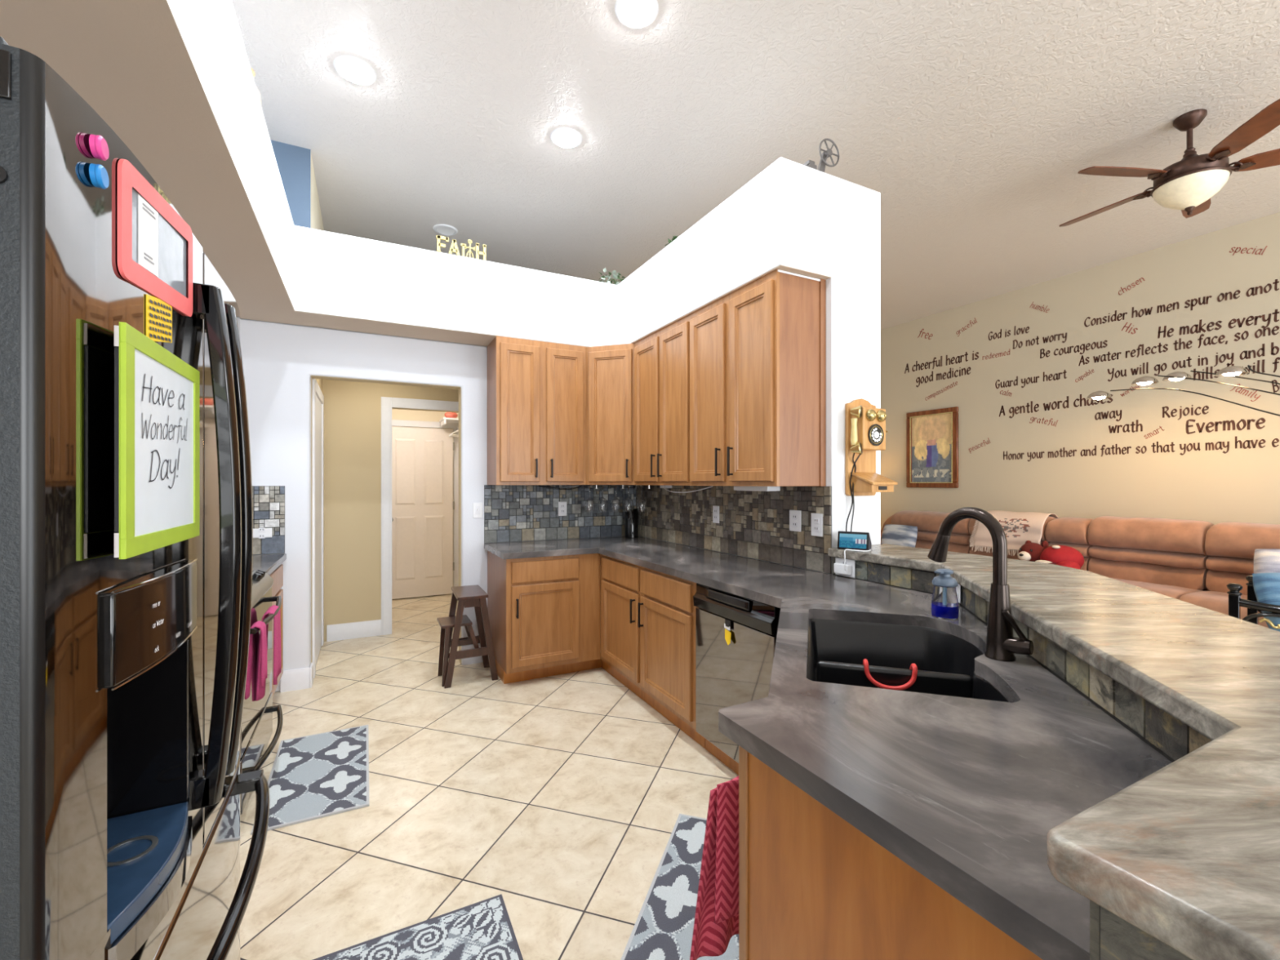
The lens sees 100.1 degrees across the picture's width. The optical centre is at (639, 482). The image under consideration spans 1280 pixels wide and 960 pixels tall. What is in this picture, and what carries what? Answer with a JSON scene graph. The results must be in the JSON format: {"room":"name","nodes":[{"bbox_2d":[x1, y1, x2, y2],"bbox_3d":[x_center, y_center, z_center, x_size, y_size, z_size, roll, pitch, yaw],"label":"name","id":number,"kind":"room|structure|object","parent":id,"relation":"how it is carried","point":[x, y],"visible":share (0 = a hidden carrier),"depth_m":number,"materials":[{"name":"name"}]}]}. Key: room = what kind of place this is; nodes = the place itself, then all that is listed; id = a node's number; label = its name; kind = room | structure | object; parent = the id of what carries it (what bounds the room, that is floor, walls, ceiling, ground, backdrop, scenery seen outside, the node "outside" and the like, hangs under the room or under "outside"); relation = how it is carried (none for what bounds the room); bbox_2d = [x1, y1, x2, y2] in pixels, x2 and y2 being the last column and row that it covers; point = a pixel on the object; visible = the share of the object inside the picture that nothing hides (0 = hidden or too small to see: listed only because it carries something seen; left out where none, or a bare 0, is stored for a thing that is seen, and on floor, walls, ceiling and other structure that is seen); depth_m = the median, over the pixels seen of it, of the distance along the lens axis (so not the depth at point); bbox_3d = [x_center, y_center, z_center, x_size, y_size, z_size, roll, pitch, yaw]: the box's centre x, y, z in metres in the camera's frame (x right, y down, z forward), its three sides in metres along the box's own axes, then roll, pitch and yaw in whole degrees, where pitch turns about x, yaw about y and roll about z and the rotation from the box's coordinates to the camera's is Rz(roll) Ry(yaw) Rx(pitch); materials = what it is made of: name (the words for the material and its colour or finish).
{"room":"kitchen","nodes":[
{"label":"kitchen","id":0,"kind":"room"},
{"bbox_2d":[270,139,311,228],"bbox_3d":[-2.593,-1.927,3.490,0.766,0.695,0.004,0,0,-27],"label":"wall","id":1,"kind":"structure","parent":0,"point":[294,162],"depth_m":3.63,"materials":[{"name":"paint"}]},
{"bbox_2d":[311,378,322,662],"bbox_3d":[-2.597,0.165,4.208,0.114,2.440,1.142,0,0,-27],"label":"wall","id":2,"kind":"structure","parent":0,"point":[319,381],"depth_m":3.73,"materials":[{"name":"beige paint"}]},
{"bbox_2d":[309,662,313,688],"bbox_3d":[-2.248,1.319,3.668,0.014,0.132,0.135,0,0,-27],"label":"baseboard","id":3,"kind":"structure","parent":2,"relation":"attached to","point":[311,669],"depth_m":3.61,"materials":[{"name":"white wood"}]},
{"bbox_2d":[311,378,324,678],"bbox_3d":[-2.521,0.320,4.203,0.016,2.130,0.940,0,0,-27],"label":"door frame","id":4,"kind":"structure","parent":2,"relation":"attached to","point":[317,397],"depth_m":4.11,"materials":[{"name":"white wood"}]},
{"bbox_2d":[311,154,324,231],"bbox_3d":[-3.280,-1.927,4.831,0.766,0.695,3.010,0,0,-27],"label":"wall","id":5,"kind":"structure","parent":0,"point":[316,215],"depth_m":3.95,"materials":[{"name":"beige paint"}]},
{"bbox_2d":[322,379,458,641],"bbox_3d":[-1.685,0.165,5.260,2.469,2.440,0.100,0,0,-27],"label":"wall","id":6,"kind":"structure","parent":0,"point":[352,409],"depth_m":4.77,"materials":[{"name":"beige paint"}]},
{"bbox_2d":[326,619,381,641],"bbox_3d":[-2.536,1.315,4.759,0.425,0.140,0.016,0,0,-27],"label":"baseboard","id":7,"kind":"structure","parent":6,"relation":"attached to","point":[337,632],"depth_m":4.75,"materials":[{"name":"white wood"}]},
{"bbox_2d":[381,396,458,635],"bbox_3d":[-1.916,0.305,5.140,1.025,2.160,0.143,0,0,-27],"label":"trim","id":8,"kind":"structure","parent":6,"relation":"attached to","point":[387,403],"depth_m":4.87,"materials":[{"name":"white wood"}]},
{"bbox_2d":[391,408,458,599],"bbox_3d":[-2.538,0.165,5.778,1.650,2.440,1.600,0,0,-27],"label":"wall","id":9,"kind":"structure","parent":0,"point":[397,414],"depth_m":6.47,"materials":[{"name":"beige paint"}]},
{"bbox_2d":[391,426,454,599],"bbox_3d":[-2.628,0.359,6.420,0.774,2.028,0.105,0,0,-27],"label":"door","id":10,"kind":"structure","parent":9,"relation":"in","point":[423,504],"depth_m":6.44,"materials":[{"name":"white wood"}]},
{"bbox_2d":[391,419,458,586],"bbox_3d":[-2.656,0.323,6.469,0.920,2.125,0.023,0,0,-27],"label":"trim","id":11,"kind":"structure","parent":9,"relation":"attached to","point":[394,422],"depth_m":6.65,"materials":[{"name":"white wood"}]},
{"bbox_2d":[439,417,458,430],"bbox_3d":[-2.161,-0.703,6.291,0.288,0.104,0.770,0,0,-27],"label":"closet shelf","id":12,"kind":"object","parent":9,"relation":"attached to","point":[442,422],"visible":0.46,"depth_m":6.31,"materials":[{"name":"white wood"}]},
{"bbox_2d":[240,318,636,692],"bbox_3d":[-1.564,0.165,4.022,3.383,2.440,0.132,0,0,-27],"label":"wall","id":13,"kind":"structure","parent":0,"point":[279,360],"depth_m":3.71,"materials":[{"name":"white paint"}]},
{"bbox_2d":[253,527,271,538],"bbox_3d":[-2.459,0.330,3.485,0.110,0.070,0.008,0,0,-27],"label":"outlet","id":14,"kind":"object","parent":13,"relation":"attached to","point":[262,532],"visible":0.88,"depth_m":3.48,"materials":[{"name":"white plastic"}]},
{"bbox_2d":[280,667,309,692],"bbox_3d":[-2.300,1.317,3.574,0.164,0.135,0.016,0,0,-27],"label":"baseboard","id":15,"kind":"structure","parent":13,"relation":"attached to","point":[294,679],"depth_m":3.57,"materials":[{"name":"white wood"}]},
{"bbox_2d":[310,375,461,663],"bbox_3d":[-1.825,0.329,3.907,0.985,2.112,0.102,0,0,-27],"label":"trim","id":16,"kind":"structure","parent":13,"relation":"attached to","point":[312,376],"depth_m":4.08,"materials":[{"name":"beige paint"}]},
{"bbox_2d":[461,644,482,665],"bbox_3d":[-1.257,1.317,4.109,0.211,0.135,0.016,0,0,-27],"label":"baseboard","id":17,"kind":"structure","parent":13,"relation":"attached to","point":[470,660],"depth_m":4.08,"materials":[{"name":"white wood"}]},
{"bbox_2d":[472,502,482,518],"bbox_3d":[-1.245,0.216,4.114,0.072,0.116,0.016,0,0,-27],"label":"light switch","id":18,"kind":"object","parent":13,"relation":"attached to","point":[477,507],"visible":1,"depth_m":4.11,"materials":[{"name":"white plastic"}]},
{"bbox_2d":[487,335,586,484],"bbox_3d":[-0.791,-0.516,4.135,0.688,1.073,0.391,0,0,-27],"label":"upper cabinet","id":19,"kind":"object","parent":13,"relation":"attached to","point":[536,390],"visible":1,"depth_m":4.00,"materials":[{"name":"brown wood"}]},
{"bbox_2d":[558,502,566,515],"bbox_3d":[-0.638,0.219,4.418,0.072,0.116,0.008,0,0,-27],"label":"outlet","id":20,"kind":"object","parent":13,"relation":"attached to","point":[562,505],"visible":1,"depth_m":4.42,"materials":[{"name":"white plastic"}]},
{"bbox_2d":[240,594,738,959],"bbox_3d":[1.670,1.435,3.046,8.250,0.100,10.700,0,0,-27],"label":"floor","id":21,"kind":"structure","parent":0,"point":[562,797],"depth_m":2.29,"materials":[{"name":"tile"}]},
{"bbox_2d":[0,36,270,959],"bbox_3d":[-1.072,0.481,0.746,0.892,1.807,0.916,0,0,-27],"label":"refrigerator","id":22,"kind":"object","parent":21,"relation":"on","point":[122,682],"visible":0.98,"depth_m":0.58,"materials":[{"name":"black metal"}]},
{"bbox_2d":[88,163,109,189],"bbox_3d":[-0.581,-0.329,0.576,0.009,0.024,0.024,0,0,-27],"label":"magnet","id":23,"kind":"object","parent":22,"relation":"attached to","point":[99,176],"visible":1,"depth_m":0.57},
{"bbox_2d":[88,133,109,160],"bbox_3d":[-0.581,-0.360,0.576,0.009,0.024,0.024,0,0,-27],"label":"magnet","id":24,"kind":"object","parent":22,"relation":"attached to","point":[99,148],"visible":1,"depth_m":0.57},
{"bbox_2d":[117,159,192,316],"bbox_3d":[-0.652,-0.318,0.731,0.005,0.158,0.252,0,0,-25],"label":"photo frame","id":25,"kind":"object","parent":22,"relation":"attached to","point":[152,243],"visible":1,"depth_m":0.69,"materials":[{"name":"red plastic"}]},
{"bbox_2d":[114,321,199,559],"bbox_3d":[-0.641,-0.046,0.722,0.010,0.262,0.296,0,0,-27],"label":"whiteboard","id":26,"kind":"object","parent":22,"relation":"attached to","point":[157,393],"visible":1,"depth_m":0.67,"materials":[{"name":"green plastic"}]},
{"bbox_2d":[150,299,171,342],"bbox_3d":[-0.648,-0.217,0.725,0.001,0.058,0.079,0,0,-26],"label":"print","id":27,"kind":"object","parent":22,"relation":"attached to","point":[160,311],"depth_m":0.72},
{"bbox_2d":[240,569,283,814],"bbox_3d":[-2.019,0.912,2.357,0.734,0.946,0.800,0,0,-27],"label":"range","id":28,"kind":"object","parent":21,"relation":"on","point":[256,729],"visible":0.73,"depth_m":2.46,"materials":[{"name":"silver metal"}]},
{"bbox_2d":[245,620,267,699],"bbox_3d":[-1.615,0.744,2.240,0.085,0.307,0.121,0,0,-27],"label":"hand towel","id":29,"kind":"object","parent":28,"relation":"hanging from","point":[261,625],"visible":0.66,"depth_m":2.22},
{"bbox_2d":[255,604,281,701],"bbox_3d":[-1.737,0.793,2.504,0.085,0.407,0.211,0,0,-27],"label":"hand towel","id":30,"kind":"object","parent":28,"relation":"hanging from","point":[260,691],"visible":0.64,"depth_m":2.46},
{"bbox_2d":[270,564,283,696],"bbox_3d":[-2.444,0.949,3.044,0.615,0.873,0.790,0,0,-27],"label":"base cabinet","id":31,"kind":"object","parent":21,"relation":"on","point":[277,575],"visible":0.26,"depth_m":3.33,"materials":[{"name":"brown wood"}]},
{"bbox_2d":[252,553,286,575],"bbox_3d":[-2.439,0.491,3.050,0.629,0.040,0.805,0,0,-27],"label":"countertop","id":32,"kind":"structure","parent":31,"relation":"on","point":[268,563],"depth_m":3.20,"materials":[{"name":"stone"}]},
{"bbox_2d":[250,724,368,835],"bbox_3d":[-1.535,1.380,2.574,0.415,0.008,0.847,0,0,-27],"label":"rug","id":33,"kind":"object","parent":21,"relation":"on","point":[315,776],"visible":0.93,"depth_m":2.50,"materials":[{"name":"fabric"}]},
{"bbox_2d":[312,893,523,959],"bbox_3d":[-0.457,1.380,1.117,0.606,0.008,1.207,0,0,-27],"label":"rug","id":34,"kind":"object","parent":21,"relation":"on","point":[483,930],"visible":1,"depth_m":1.60,"materials":[{"name":"fabric"}]},
{"bbox_2d":[436,584,497,688],"bbox_3d":[-1.233,1.079,3.816,0.374,0.612,0.413,0,0,-27],"label":"step stool","id":35,"kind":"object","parent":21,"relation":"on","point":[468,596],"visible":1,"depth_m":3.71,"materials":[{"name":"brown wood"}]},
{"bbox_2d":[487,551,601,684],"bbox_3d":[-0.701,0.949,4.017,0.736,0.873,0.684,0,0,-27],"label":"base cabinet","id":36,"kind":"object","parent":21,"relation":"on","point":[544,612],"visible":0.87,"depth_m":3.75,"materials":[{"name":"brown wood"}]},
{"bbox_2d":[600,554,705,748],"bbox_3d":[0.230,0.949,3.503,0.661,0.873,1.370,0,0,-27],"label":"base cabinet","id":37,"kind":"object","parent":21,"relation":"on","point":[648,615],"visible":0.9,"depth_m":3.18,"materials":[{"name":"brown wood"}]},
{"bbox_2d":[620,813,738,959],"bbox_3d":[0.232,1.380,1.784,0.402,0.008,0.802,0,0,18],"label":"rug","id":38,"kind":"object","parent":21,"relation":"on","point":[663,929],"visible":0.35,"depth_m":1.74,"materials":[{"name":"fabric"}]},
{"bbox_2d":[693,582,780,774],"bbox_3d":[0.678,0.951,2.622,0.609,0.868,0.594,0,0,-27],"label":"dishwasher","id":39,"kind":"object","parent":21,"relation":"on","point":[739,672],"visible":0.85,"depth_m":2.51,"materials":[{"name":"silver metal"}]},
{"bbox_2d":[724,618,731,644],"bbox_3d":[0.408,0.697,2.492,0.017,0.113,0.055,0,0,-27],"label":"tag","id":40,"kind":"object","parent":39,"relation":"attached to","point":[727,624],"visible":1,"depth_m":2.49,"materials":[{"name":"yellow plastic"}]},
{"bbox_2d":[774,607,780,635],"bbox_3d":[0.694,0.941,2.630,0.573,0.848,0.594,0,0,-27],"label":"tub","id":41,"kind":"object","parent":39,"relation":"in","point":[777,611],"depth_m":2.23,"materials":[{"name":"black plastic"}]},
{"bbox_2d":[738,745,1042,959],"bbox_3d":[0.458,0.949,1.341,0.542,0.873,1.604,0,0,-4],"label":"base cabinet","id":42,"kind":"object","parent":21,"relation":"on","point":[813,886],"visible":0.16,"depth_m":0.89,"materials":[{"name":"brown wood"}]},
{"bbox_2d":[484,536,1172,959],"bbox_3d":[0.210,0.491,2.630,1.481,0.040,3.967,0,0,-27],"label":"countertop","id":43,"kind":"structure","parent":42,"relation":"on","point":[968,793],"depth_m":0.95,"materials":[{"name":"stone"}]},
{"bbox_2d":[625,508,638,537],"bbox_3d":[-0.071,0.347,4.570,0.112,0.248,0.112,0,0,-27],"label":"canister","id":44,"kind":"object","parent":43,"relation":"on","point":[631,517],"visible":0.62,"depth_m":4.52,"materials":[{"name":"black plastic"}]},
{"bbox_2d":[806,618,1009,702],"bbox_3d":[0.742,0.606,1.568,0.529,0.194,0.816,0,0,18],"label":"sink","id":45,"kind":"object","parent":43,"relation":"in","point":[837,650],"visible":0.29,"depth_m":1.84,"materials":[{"name":"black"}]},
{"bbox_2d":[862,658,917,690],"bbox_3d":[0.702,0.539,1.508,0.136,0.072,0.068,0,0,18],"label":"strap","id":46,"kind":"object","parent":45,"relation":"hanging from","point":[865,663],"visible":0.94,"depth_m":1.48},
{"bbox_2d":[931,568,959,619],"bbox_3d":[1.068,0.387,1.877,0.085,0.166,0.085,0,0,-27],"label":"soap bottle","id":47,"kind":"object","parent":43,"relation":"on","point":[944,602],"visible":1,"depth_m":1.85,"materials":[{"name":"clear plastic"}]},
{"bbox_2d":[927,506,1033,662],"bbox_3d":[0.940,0.270,1.506,0.074,0.401,0.294,0,0,-21],"label":"kitchen faucet","id":48,"kind":"object","parent":43,"relation":"on","point":[1001,644],"visible":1,"depth_m":1.43,"materials":[{"name":"brown metal"}]},
{"bbox_3d":[0.254,0.640,1.137,0.100,0.010,0.023,0,0,-27],"label":"towel bar","id":49,"kind":"object","parent":42,"relation":"attached to","visible":0},
{"bbox_2d":[689,776,738,959],"bbox_3d":[0.182,0.858,1.190,0.148,0.431,0.084,0,0,-27],"label":"hand towel","id":50,"kind":"object","parent":49,"relation":"hanging from","point":[716,922],"visible":0.77,"depth_m":1.16,"materials":[{"name":"fabric"}]},
{"bbox_2d":[880,510,1279,628],"bbox_3d":[4.359,0.833,5.221,1.082,1.003,4.920,0,0,-27],"label":"sectional sofa","id":51,"kind":"object","parent":21,"relation":"on","point":[1192,562],"visible":0.45,"depth_m":4.81,"materials":[{"name":"leather"}]},
{"bbox_2d":[880,524,917,546],"bbox_3d":[3.359,0.725,6.956,0.203,0.346,0.460,0,0,-32],"label":"throw pillow","id":52,"kind":"object","parent":51,"relation":"on","point":[892,534],"visible":0.73,"depth_m":6.88,"materials":[{"name":"fabric"}]},
{"bbox_2d":[891,510,973,553],"bbox_3d":[3.803,0.658,6.874,0.431,0.568,1.022,0,0,-27],"label":"cushion","id":53,"kind":"object","parent":51,"relation":"on","point":[928,523],"depth_m":6.75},
{"bbox_2d":[968,515,1055,559],"bbox_3d":[4.221,0.649,6.055,0.428,0.587,0.782,0,0,-27],"label":"cushion","id":54,"kind":"object","parent":51,"relation":"on","point":[971,522],"depth_m":6.18,"materials":[{"name":"fabric"}]},
{"bbox_2d":[968,510,1058,555],"bbox_3d":[4.216,0.566,6.013,0.501,0.474,0.755,0,0,-27],"label":"throw blanket","id":55,"kind":"object","parent":51,"relation":"on","point":[1019,527],"visible":0.76,"depth_m":5.84,"materials":[{"name":"fabric"}]},
{"bbox_2d":[1017,540,1084,569],"bbox_3d":[4.077,0.750,5.333,0.440,0.320,0.557,0,0,-27],"label":"teddy bear","id":56,"kind":"object","parent":51,"relation":"on","point":[1060,555],"visible":0.79,"depth_m":5.21},
{"bbox_2d":[1044,517,1093,570],"bbox_3d":[4.488,0.653,5.534,0.424,0.578,0.352,0,0,-27],"label":"cushion","id":57,"kind":"object","parent":51,"relation":"on","point":[1073,532],"depth_m":5.41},
{"bbox_2d":[1087,515,1213,590],"bbox_3d":[4.762,0.637,5.000,0.429,0.610,0.812,0,0,-27],"label":"cushion","id":58,"kind":"object","parent":51,"relation":"on","point":[1153,550],"depth_m":4.87,"materials":[{"name":"leather"}]},
{"bbox_2d":[1111,577,1202,599],"bbox_3d":[4.370,1.001,4.800,0.650,0.221,0.812,0,0,-27],"label":"seat cushion","id":59,"kind":"object","parent":51,"relation":"on","point":[1172,588],"depth_m":4.63,"materials":[{"name":"leather"}]},
{"bbox_2d":[1178,591,1269,628],"bbox_3d":[4.750,1.001,4.056,0.650,0.221,0.822,0,0,-27],"label":"seat cushion","id":60,"kind":"object","parent":51,"relation":"on","point":[1216,601],"depth_m":4.17,"materials":[{"name":"leather"}]},
{"bbox_2d":[1204,522,1279,595],"bbox_3d":[5.142,0.639,4.257,0.428,0.605,0.822,0,0,-27],"label":"cushion","id":61,"kind":"object","parent":51,"relation":"on","point":[1229,547],"depth_m":4.40,"materials":[{"name":"leather"}]},
{"bbox_2d":[1253,548,1279,573],"bbox_3d":[4.868,0.725,3.920,0.500,0.450,0.258,0,0,43],"label":"throw pillow","id":62,"kind":"object","parent":51,"relation":"on","point":[1265,560],"visible":0.44,"depth_m":4.04,"materials":[{"name":"fabric"}]},
{"bbox_2d":[1086,364,1279,416],"bbox_3d":[4.596,0.233,4.068,0.339,2.304,1.954,0,0,-31],"label":"arc floor lamp","id":63,"kind":"object","parent":21,"relation":"on","point":[1232,371],"visible":1,"depth_m":4.31,"materials":[{"name":"silver metal"}]},
{"bbox_2d":[1226,575,1279,628],"bbox_3d":[3.913,0.890,3.103,0.566,0.990,0.623,0,0,-33],"label":"carved chair","id":64,"kind":"object","parent":21,"relation":"on","point":[1254,607],"visible":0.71,"depth_m":3.17,"materials":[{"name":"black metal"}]},
{"bbox_2d":[1252,572,1279,631],"bbox_3d":[3.916,0.725,3.079,0.520,0.382,0.285,0,0,19],"label":"throw pillow","id":65,"kind":"object","parent":64,"relation":"on","point":[1266,586],"visible":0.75,"depth_m":3.16,"materials":[{"name":"fabric"}]},
{"bbox_2d":[617,157,880,574],"bbox_3d":[0.490,-0.098,3.749,0.710,2.965,2.228,0,0,-27],"label":"wall","id":66,"kind":"structure","parent":0,"point":[791,214],"depth_m":2.88,"materials":[{"name":"white paint"}]},
{"bbox_2d":[0,0,584,346],"bbox_3d":[0.191,-1.054,0.760,3.233,0.002,7.298,0,0,-27],"label":"soffit","id":67,"kind":"structure","parent":66,"relation":"attached to","point":[130,61],"depth_m":1.55,"materials":[{"name":"beige paint"}]},
{"bbox_2d":[166,0,617,346],"bbox_3d":[0.191,-1.317,0.760,3.233,0.525,7.298,0,0,-27],"label":"soffit","id":68,"kind":"structure","parent":66,"relation":"attached to","point":[322,272],"depth_m":3.46,"materials":[{"name":"white paint"}]},
{"bbox_2d":[435,235,486,260],"bbox_3d":[-1.258,-1.651,3.781,0.337,0.151,0.018,0,0,-27],"label":"sign","id":69,"kind":"object","parent":68,"relation":"on","point":[454,244],"visible":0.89,"depth_m":3.76,"materials":[{"name":"wood"}]},
{"bbox_2d":[592,267,625,284],"bbox_3d":[-0.232,-1.665,4.392,0.348,0.181,0.232,0,0,-27],"label":"ivy","id":70,"kind":"object","parent":68,"relation":"on","point":[616,276],"visible":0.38,"depth_m":4.37,"materials":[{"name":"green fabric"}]},
{"bbox_2d":[586,342,634,484],"bbox_3d":[-0.162,-0.516,4.328,0.606,1.073,0.621,0,0,-27],"label":"upper cabinet","id":71,"kind":"object","parent":66,"relation":"attached to","point":[610,369],"visible":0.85,"depth_m":4.10,"materials":[{"name":"brown wood"}]},
{"bbox_2d":[582,484,649,488],"bbox_3d":[-0.194,0.035,4.305,0.537,0.028,0.220,0,0,-4],"label":"glass rack","id":72,"kind":"object","parent":71,"relation":"attached to","point":[622,486],"visible":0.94,"depth_m":4.21,"materials":[{"name":"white metal"}]},
{"bbox_2d":[585,486,595,512],"bbox_3d":[-0.397,0.135,4.260,0.078,0.205,0.078,0,0,-27],"label":"wine glass","id":73,"kind":"object","parent":72,"relation":"hanging from","point":[589,504],"visible":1,"depth_m":4.23,"materials":[{"name":"white"}]},
{"bbox_2d":[598,486,608,511],"bbox_3d":[-0.298,0.135,4.317,0.078,0.205,0.078,0,0,-27],"label":"wine glass","id":74,"kind":"object","parent":72,"relation":"hanging from","point":[602,504],"visible":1,"depth_m":4.29,"materials":[{"name":"white"}]},
{"bbox_2d":[611,486,620,511],"bbox_3d":[-0.193,0.135,4.295,0.078,0.205,0.078,0,0,-27],"label":"wine glass","id":75,"kind":"object","parent":72,"relation":"hanging from","point":[615,503],"visible":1,"depth_m":4.27,"materials":[{"name":"white"}]},
{"bbox_2d":[623,486,633,511],"bbox_3d":[-0.093,0.135,4.343,0.078,0.205,0.078,0,0,-27],"label":"wine glass","id":76,"kind":"object","parent":72,"relation":"hanging from","point":[628,504],"visible":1,"depth_m":4.31,"materials":[{"name":"white"}]},
{"bbox_2d":[636,486,646,511],"bbox_3d":[0.013,0.135,4.301,0.078,0.205,0.078,0,0,-27],"label":"wine glass","id":77,"kind":"object","parent":72,"relation":"hanging from","point":[641,504],"visible":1,"depth_m":4.27,"materials":[{"name":"clear"}]},
{"bbox_2d":[634,314,690,485],"bbox_3d":[0.258,-0.516,3.762,0.376,1.073,0.792,0,0,-27],"label":"upper cabinet","id":78,"kind":"object","parent":66,"relation":"attached to","point":[662,357],"visible":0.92,"depth_m":3.63,"materials":[{"name":"brown wood"}]},
{"bbox_2d":[712,506,719,523],"bbox_3d":[0.516,0.218,3.639,0.008,0.116,0.072,0,0,-27],"label":"outlet","id":79,"kind":"object","parent":66,"relation":"attached to","point":[715,508],"visible":1,"depth_m":3.63,"materials":[{"name":"white plastic"}]},
{"bbox_2d":[631,265,831,343],"bbox_3d":[0.403,-1.054,3.521,0.340,0.002,1.894,0,0,-27],"label":"trim","id":80,"kind":"structure","parent":66,"relation":"attached to","point":[783,268],"depth_m":2.75,"materials":[{"name":"beige paint"}]},
{"bbox_2d":[689,269,826,486],"bbox_3d":[0.619,-0.516,3.055,0.376,1.073,0.794,0,0,-27],"label":"upper cabinet","id":81,"kind":"object","parent":66,"relation":"attached to","point":[757,351],"visible":1,"depth_m":2.77,"materials":[{"name":"brown wood"}]},
{"bbox_2d":[733,485,780,491],"bbox_3d":[0.659,0.035,3.045,0.090,0.028,0.300,0,0,-27],"label":"light","id":82,"kind":"object","parent":81,"relation":"attached to","point":[735,487],"visible":0.85,"depth_m":2.97,"materials":[{"name":"white plastic"}]},
{"bbox_2d":[789,510,800,531],"bbox_3d":[0.859,0.213,2.969,0.008,0.116,0.088,0,0,-27],"label":"outlet","id":83,"kind":"object","parent":66,"relation":"attached to","point":[794,515],"visible":1,"depth_m":2.96,"materials":[{"name":"white plastic"}]},
{"bbox_2d":[811,512,822,537],"bbox_3d":[0.932,0.224,2.827,0.008,0.120,0.080,0,0,-27],"label":"outlet","id":84,"kind":"object","parent":66,"relation":"attached to","point":[816,518],"visible":1,"depth_m":2.82,"materials":[{"name":"white plastic"}]},
{"bbox_2d":[802,137,839,172],"bbox_3d":[0.949,-1.699,2.834,0.243,0.237,0.080,0,0,-27],"label":"projector","id":85,"kind":"object","parent":66,"relation":"on","point":[827,153],"visible":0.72,"depth_m":2.83,"materials":[{"name":"grey metal"}]},
{"bbox_2d":[844,398,897,531],"bbox_3d":[1.179,-0.054,2.761,0.278,0.775,0.160,0,0,-27],"label":"wall telephone","id":86,"kind":"object","parent":66,"relation":"attached to","point":[865,431],"visible":0.95,"depth_m":2.76,"materials":[{"name":"brown wood"}]},
{"bbox_2d":[852,472,897,484],"bbox_3d":[1.207,-0.020,2.763,0.183,0.065,0.139,0,0,-27],"label":"shelf","id":87,"kind":"object","parent":86,"relation":"attached to","point":[858,478],"depth_m":2.74,"materials":[{"name":"brown wood"}]},
{"bbox_2d":[231,0,1279,329],"bbox_3d":[1.647,-2.325,3.091,8.250,0.100,10.800,0,0,-27],"label":"ceiling","id":88,"kind":"structure","parent":0,"point":[974,123],"depth_m":3.32,"materials":[{"name":"paint"}]},
{"bbox_2d":[333,55,377,84],"bbox_3d":[-1.571,-2.263,2.959,0.212,0.022,0.212,0,0,-27],"label":"recessed light","id":89,"kind":"object","parent":88,"relation":"in","point":[353,69],"visible":1,"depth_m":2.94,"materials":[{"name":"white plastic"}]},
{"bbox_2d":[432,223,457,235],"bbox_3d":[-1.750,-2.268,4.822,0.212,0.011,0.212,0,0,-27],"label":"smoke detector","id":90,"kind":"object","parent":88,"relation":"in","point":[444,229],"visible":1,"depth_m":4.82,"materials":[{"name":"white plastic"}]},
{"bbox_2d":[550,127,582,148],"bbox_3d":[-0.486,-2.263,3.537,0.212,0.022,0.212,0,0,-27],"label":"recessed light","id":91,"kind":"object","parent":88,"relation":"in","point":[562,137],"visible":1,"depth_m":3.51,"materials":[{"name":"white plastic"}]},
{"bbox_2d":[614,0,658,28],"bbox_3d":[-0.016,-2.263,2.576,0.212,0.022,0.212,0,0,-27],"label":"recessed light","id":92,"kind":"object","parent":88,"relation":"in","point":[636,14],"visible":1,"depth_m":2.57,"materials":[{"name":"white plastic"}]},
{"bbox_2d":[1058,98,1279,226],"bbox_3d":[3.416,-1.970,3.385,1.375,0.610,1.339,0,0,-27],"label":"ceiling fan","id":93,"kind":"object","parent":88,"relation":"hanging from","point":[1188,184],"visible":1,"depth_m":3.24,"materials":[{"name":"wood"}]},
{"bbox_2d":[831,556,1211,959],"bbox_3d":[0.979,0.882,1.554,0.564,1.006,2.506,0,0,14],"label":"wall","id":94,"kind":"structure","parent":0,"point":[1112,937],"depth_m":1.02,"materials":[{"name":"tile"}]},
{"bbox_2d":[834,563,851,575],"bbox_3d":[1.003,0.429,2.654,0.025,0.048,0.090,0,0,-27],"label":"charger","id":95,"kind":"object","parent":94,"relation":"attached to","point":[838,567],"visible":0.98,"depth_m":2.64,"materials":[{"name":"white plastic"}]},
{"bbox_2d":[835,557,855,577],"bbox_3d":[1.018,0.423,2.662,0.008,0.088,0.120,0,0,-27],"label":"outlet","id":96,"kind":"object","parent":94,"relation":"attached to","point":[852,562],"visible":0.46,"depth_m":2.64,"materials":[{"name":"white plastic"}]},
{"bbox_2d":[827,543,1279,959],"bbox_3d":[1.101,0.356,1.481,0.894,0.043,2.919,0,0,14],"label":"bar","id":97,"kind":"object","parent":94,"relation":"on","point":[1187,854],"visible":0.94,"depth_m":0.62,"materials":[{"name":"stone"}]},
{"bbox_2d":[837,530,871,550],"bbox_3d":[1.074,0.290,2.684,0.145,0.089,0.092,0,0,33],"label":"smart display","id":98,"kind":"object","parent":97,"relation":"on","point":[855,540],"visible":0.98,"depth_m":2.65,"materials":[{"name":"blue glass"}]},
{"bbox_2d":[880,212,1279,529],"bbox_3d":[5.274,-0.445,4.892,0.152,3.660,10.700,0,0,-27],"label":"wall","id":99,"kind":"structure","parent":0,"point":[1020,367],"depth_m":5.53,"materials":[{"name":"beige paint"}]},
{"bbox_2d":[906,406,958,488],"bbox_3d":[3.951,-0.455,7.268,0.039,1.056,0.737,0,0,-27],"label":"framed painting","id":100,"kind":"object","parent":99,"relation":"attached to","point":[931,435],"visible":1,"depth_m":7.26,"materials":[{"name":"brown wood"}]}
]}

